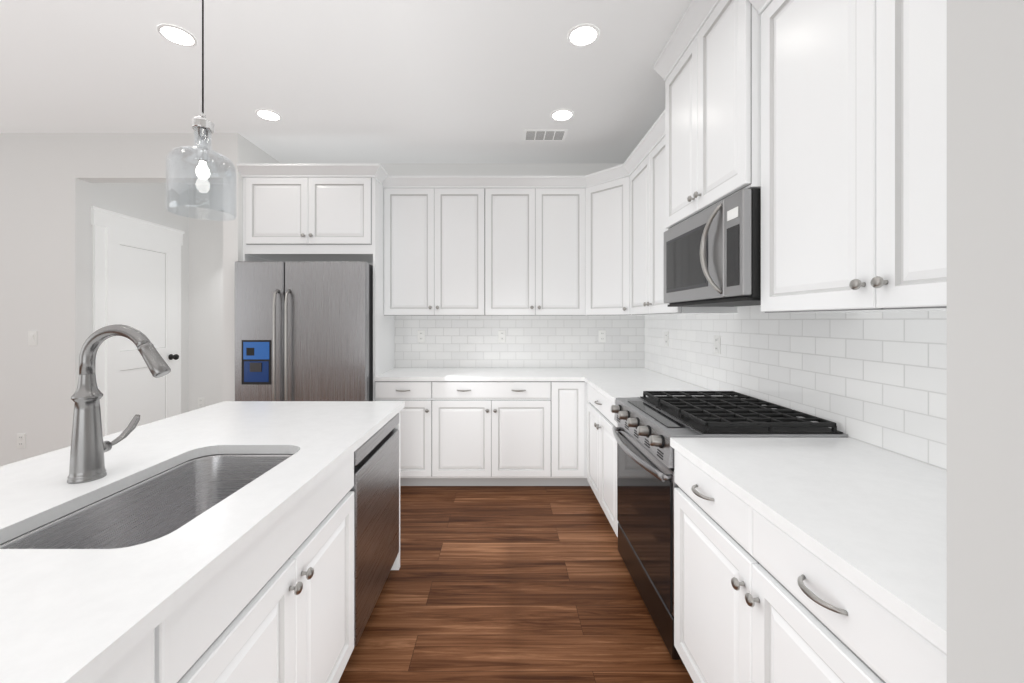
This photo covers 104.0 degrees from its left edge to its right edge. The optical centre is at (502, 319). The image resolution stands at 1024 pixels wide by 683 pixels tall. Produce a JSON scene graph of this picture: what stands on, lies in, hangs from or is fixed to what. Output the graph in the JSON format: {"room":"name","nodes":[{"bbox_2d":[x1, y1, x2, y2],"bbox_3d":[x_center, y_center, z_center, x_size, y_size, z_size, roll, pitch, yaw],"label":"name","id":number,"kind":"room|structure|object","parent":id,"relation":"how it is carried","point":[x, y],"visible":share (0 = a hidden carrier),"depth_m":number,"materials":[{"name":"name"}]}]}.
{"room":"kitchen","nodes":[
{"label":"kitchen","id":0,"kind":"room"},
{"bbox_2d":[0,0,691,184],"bbox_3d":[-2.325,-1.527,-0.050,7.590,0.080,9.140,0,0,0],"label":"ceiling","id":1,"kind":"structure","parent":0,"point":[408,81],"depth_m":2.42,"materials":[{"name":"white paint"}]},
{"bbox_2d":[157,24,196,46],"bbox_3d":[-1.700,-1.484,2.090,0.164,0.006,0.164,0,0,0],"label":"recessed light","id":2,"kind":"object","parent":1,"relation":"in","point":[176,35],"visible":1,"depth_m":2.09,"materials":[{"name":"white paint"}]},
{"bbox_2d":[166,0,236,220],"bbox_3d":[-1.055,-0.929,1.406,0.200,1.114,0.200,0,0,0],"label":"pendant light","id":3,"kind":"object","parent":1,"relation":"hanging from","point":[202,125],"visible":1,"depth_m":1.40,"materials":[{"name":"clear glass"}]},
{"bbox_2d":[255,109,280,120],"bbox_3d":[-1.700,-1.484,2.900,0.164,0.006,0.164,0,0,0],"label":"recessed light","id":4,"kind":"object","parent":1,"relation":"in","point":[266,114],"visible":1,"depth_m":2.90,"materials":[{"name":"white paint"}]},
{"bbox_2d":[523,129,567,140],"bbox_3d":[0.335,-1.483,3.215,0.340,0.008,0.190,0,0,0],"label":"ceiling vent","id":5,"kind":"object","parent":1,"relation":"in","point":[544,135],"visible":1,"depth_m":3.19,"materials":[{"name":"white metal"}]},
{"bbox_2d":[551,109,573,120],"bbox_3d":[0.430,-1.484,2.900,0.164,0.006,0.164,0,0,0],"label":"recessed light","id":6,"kind":"object","parent":1,"relation":"in","point":[562,115],"visible":1,"depth_m":2.90,"materials":[{"name":"white paint"}]},
{"bbox_2d":[568,24,599,46],"bbox_3d":[0.420,-1.484,2.090,0.164,0.006,0.164,0,0,0],"label":"recessed light","id":7,"kind":"object","parent":1,"relation":"in","point":[582,35],"visible":1,"depth_m":2.09,"materials":[{"name":"white paint"}]},
{"bbox_2d":[0,0,1023,682],"bbox_3d":[-2.325,-0.059,-0.050,7.590,2.857,9.140,0,0,0],"label":"wall","id":8,"kind":"structure","parent":0,"point":[54,188],"depth_m":0.58,"materials":[{"name":"white paint"}]},
{"bbox_2d":[17,434,25,447],"bbox_3d":[-3.825,0.960,3.175,0.070,0.114,0.008,0,0,0],"label":"electrical outlet","id":9,"kind":"object","parent":8,"relation":"attached to","point":[21,440],"visible":1,"depth_m":3.17,"materials":[{"name":"white plastic"}]},
{"bbox_2d":[28,331,36,344],"bbox_3d":[-3.735,0.145,3.174,0.070,0.114,0.010,0,0,0],"label":"light switch","id":10,"kind":"object","parent":8,"relation":"attached to","point":[32,337],"visible":1,"depth_m":3.17,"materials":[{"name":"white plastic"}]},
{"bbox_2d":[91,206,184,436],"bbox_3d":[-3.400,0.209,3.820,0.115,2.319,0.960,0,0,0],"label":"hall door","id":11,"kind":"structure","parent":8,"relation":"in","point":[136,273],"depth_m":3.73,"materials":[{"name":"white paint"}]},
{"bbox_2d":[198,398,203,407],"bbox_3d":[-3.320,0.910,4.395,0.070,0.114,0.008,0,0,0],"label":"outlet","id":12,"kind":"object","parent":8,"relation":"attached to","point":[200,402],"visible":0.96,"depth_m":4.39,"materials":[{"name":"white plastic"}]},
{"bbox_2d":[417,330,424,342],"bbox_3d":[-0.775,0.155,3.787,0.070,0.114,0.008,0,0,0],"label":"outlet","id":13,"kind":"object","parent":8,"relation":"attached to","point":[420,333],"depth_m":3.79,"materials":[{"name":"white plastic"}]},
{"bbox_2d":[383,178,486,315],"bbox_3d":[-0.594,-0.620,3.620,0.875,1.160,0.340,0,0,0],"label":"upper cabinet","id":14,"kind":"object","parent":8,"relation":"attached to","point":[435,229],"depth_m":3.45,"materials":[{"name":"white paint"}]},
{"bbox_2d":[498,330,505,342],"bbox_3d":[-0.010,0.155,3.787,0.070,0.114,0.008,0,0,0],"label":"outlet","id":15,"kind":"object","parent":8,"relation":"attached to","point":[501,333],"depth_m":3.79,"materials":[{"name":"white plastic"}]},
{"bbox_2d":[394,316,641,367],"bbox_3d":[0.155,0.177,3.796,2.370,0.554,0.008,0,0,0],"label":"tile backsplash","id":16,"kind":"structure","parent":8,"relation":"attached to","point":[450,341],"depth_m":3.79,"materials":[{"name":"white tile"}]},
{"bbox_2d":[487,178,582,315],"bbox_3d":[0.279,-0.620,3.620,0.875,1.160,0.340,0,0,0],"label":"upper cabinet","id":17,"kind":"object","parent":8,"relation":"attached to","point":[535,225],"depth_m":3.45,"materials":[{"name":"white paint"}]},
{"bbox_2d":[598,330,605,342],"bbox_3d":[0.940,0.155,3.787,0.070,0.114,0.008,0,0,0],"label":"outlet","id":18,"kind":"object","parent":8,"relation":"attached to","point":[602,333],"depth_m":3.79,"materials":[{"name":"white plastic"}]},
{"bbox_2d":[583,162,630,315],"bbox_3d":[0.862,-0.634,3.312,0.299,1.182,0.299,0,0,0],"label":"upper cabinet","id":19,"kind":"object","parent":8,"relation":"attached to","point":[590,245],"depth_m":3.31,"materials":[{"name":"white paint"}]},
{"bbox_2d":[627,122,736,315],"bbox_3d":[1.170,-0.620,2.727,0.341,1.160,0.880,0,0,0],"label":"upper cabinet","id":20,"kind":"object","parent":8,"relation":"attached to","point":[646,228],"depth_m":2.75,"materials":[{"name":"white paint"}]},
{"bbox_2d":[653,0,772,229],"bbox_3d":[1.108,-0.996,1.903,0.464,0.976,0.862,0,0,0],"label":"upper cabinet","id":21,"kind":"object","parent":8,"relation":"attached to","point":[707,66],"visible":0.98,"depth_m":1.78,"materials":[{"name":"white paint"}]},
{"bbox_2d":[664,188,760,306],"bbox_3d":[1.105,-0.288,1.903,0.466,0.427,0.759,0,0,0],"label":"microwave","id":22,"kind":"object","parent":21,"relation":"attached to","point":[712,256],"visible":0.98,"depth_m":1.71,"materials":[{"name":"grey metal"}]},
{"bbox_2d":[642,305,946,469],"bbox_3d":[1.346,0.177,2.189,0.008,0.554,3.222,0,0,0],"label":"tile backsplash","id":23,"kind":"structure","parent":8,"relation":"attached to","point":[878,379],"depth_m":1.62,"materials":[{"name":"white tile"}]},
{"bbox_2d":[665,332,668,345],"bbox_3d":[1.337,0.155,3.270,0.008,0.114,0.070,0,0,0],"label":"electrical outlet","id":24,"kind":"object","parent":23,"relation":"attached to","point":[666,338],"visible":1,"depth_m":3.25,"materials":[{"name":"white plastic"}]},
{"bbox_2d":[714,335,720,353],"bbox_3d":[1.337,0.155,2.500,0.008,0.114,0.070,0,0,0],"label":"electrical outlet","id":25,"kind":"object","parent":23,"relation":"attached to","point":[717,344],"visible":1,"depth_m":2.49,"materials":[{"name":"white plastic"}]},
{"bbox_2d":[749,0,946,312],"bbox_3d":[1.129,-0.636,1.050,0.423,1.218,0.941,0,0,0],"label":"upper cabinet","id":26,"kind":"object","parent":8,"relation":"attached to","point":[853,156],"visible":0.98,"depth_m":1.12,"materials":[{"name":"white paint"}]},
{"bbox_2d":[338,486,693,682],"bbox_3d":[-2.325,1.395,-0.050,7.590,0.050,9.140,0,0,0],"label":"floor","id":27,"kind":"structure","parent":0,"point":[509,584],"depth_m":1.95,"materials":[{"name":"brown wood"}]},
{"bbox_2d":[0,404,404,682],"bbox_3d":[-0.909,0.928,0.824,0.742,0.881,2.791,0,0,0],"label":"kitchen island","id":28,"kind":"object","parent":27,"relation":"on","point":[293,603],"depth_m":1.15,"materials":[{"name":"white paint"}]},
{"bbox_2d":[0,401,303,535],"bbox_3d":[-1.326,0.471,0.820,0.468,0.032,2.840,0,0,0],"label":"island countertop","id":29,"kind":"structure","parent":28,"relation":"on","point":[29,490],"depth_m":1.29,"materials":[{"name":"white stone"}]},
{"bbox_2d":[0,401,403,682],"bbox_3d":[-0.821,0.471,0.820,0.542,0.032,2.840,0,0,0],"label":"island countertop","id":30,"kind":"structure","parent":28,"relation":"on","point":[65,613],"depth_m":0.74,"materials":[{"name":"white stone"}]},
{"bbox_2d":[235,261,372,400],"bbox_3d":[-1.573,0.458,3.405,1.025,1.825,0.731,0,0,0],"label":"refrigerator","id":31,"kind":"object","parent":27,"relation":"on","point":[303,330],"visible":0.54,"depth_m":3.10,"materials":[{"name":"silver metal"}]},
{"bbox_2d":[236,164,393,400],"bbox_3d":[-1.539,0.067,3.477,1.130,2.604,0.640,0,0,0],"label":"tall cabinet","id":32,"kind":"object","parent":27,"relation":"on","point":[313,212],"visible":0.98,"depth_m":3.22,"materials":[{"name":"white paint"}]},
{"bbox_2d":[400,404,433,485],"bbox_3d":[-0.801,0.929,3.501,0.460,0.880,0.592,0,0,0],"label":"base cabinet","id":33,"kind":"object","parent":27,"relation":"on","point":[416,420],"depth_m":3.21,"materials":[{"name":"white paint"}]},
{"bbox_2d":[434,404,553,485],"bbox_3d":[-0.093,0.929,3.501,0.960,0.880,0.592,0,0,0],"label":"base cabinet","id":34,"kind":"object","parent":27,"relation":"on","point":[475,444],"depth_m":3.21,"materials":[{"name":"white paint"}]},
{"bbox_2d":[374,368,710,403],"bbox_3d":[0.159,0.471,3.054,2.377,0.032,1.486,0,0,0],"label":"countertop","id":35,"kind":"structure","parent":34,"relation":"on","point":[409,385],"depth_m":3.20,"materials":[{"name":"white stone"}]},
{"bbox_2d":[554,404,581,485],"bbox_3d":[0.523,0.929,3.501,0.276,0.880,0.592,0,0,0],"label":"base cabinet","id":36,"kind":"object","parent":27,"relation":"on","point":[567,417],"depth_m":3.21,"materials":[{"name":"white paint"}]},
{"bbox_2d":[582,404,618,536],"bbox_3d":[1.004,0.929,2.768,0.687,0.880,0.915,0,0,0],"label":"base cabinet","id":37,"kind":"object","parent":27,"relation":"on","point":[599,443],"depth_m":2.68,"materials":[{"name":"white paint"}]},
{"bbox_2d":[611,391,847,664],"bbox_3d":[0.961,0.887,1.930,0.754,0.965,0.756,0,0,0],"label":"range","id":38,"kind":"object","parent":27,"relation":"on","point":[650,423],"visible":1,"depth_m":1.77,"materials":[{"name":"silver metal"}]},
{"bbox_2d":[674,452,946,682],"bbox_3d":[1.004,0.929,1.065,0.687,0.880,0.971,0,0,0],"label":"base cabinet","id":39,"kind":"object","parent":27,"relation":"on","point":[810,559],"depth_m":1.01,"materials":[{"name":"white paint"}]},
{"bbox_2d":[670,437,946,659],"bbox_3d":[0.997,0.471,1.065,0.700,0.032,0.969,0,0,0],"label":"countertop","id":40,"kind":"structure","parent":39,"relation":"on","point":[876,517],"depth_m":0.98,"materials":[{"name":"white stone"}]}
]}

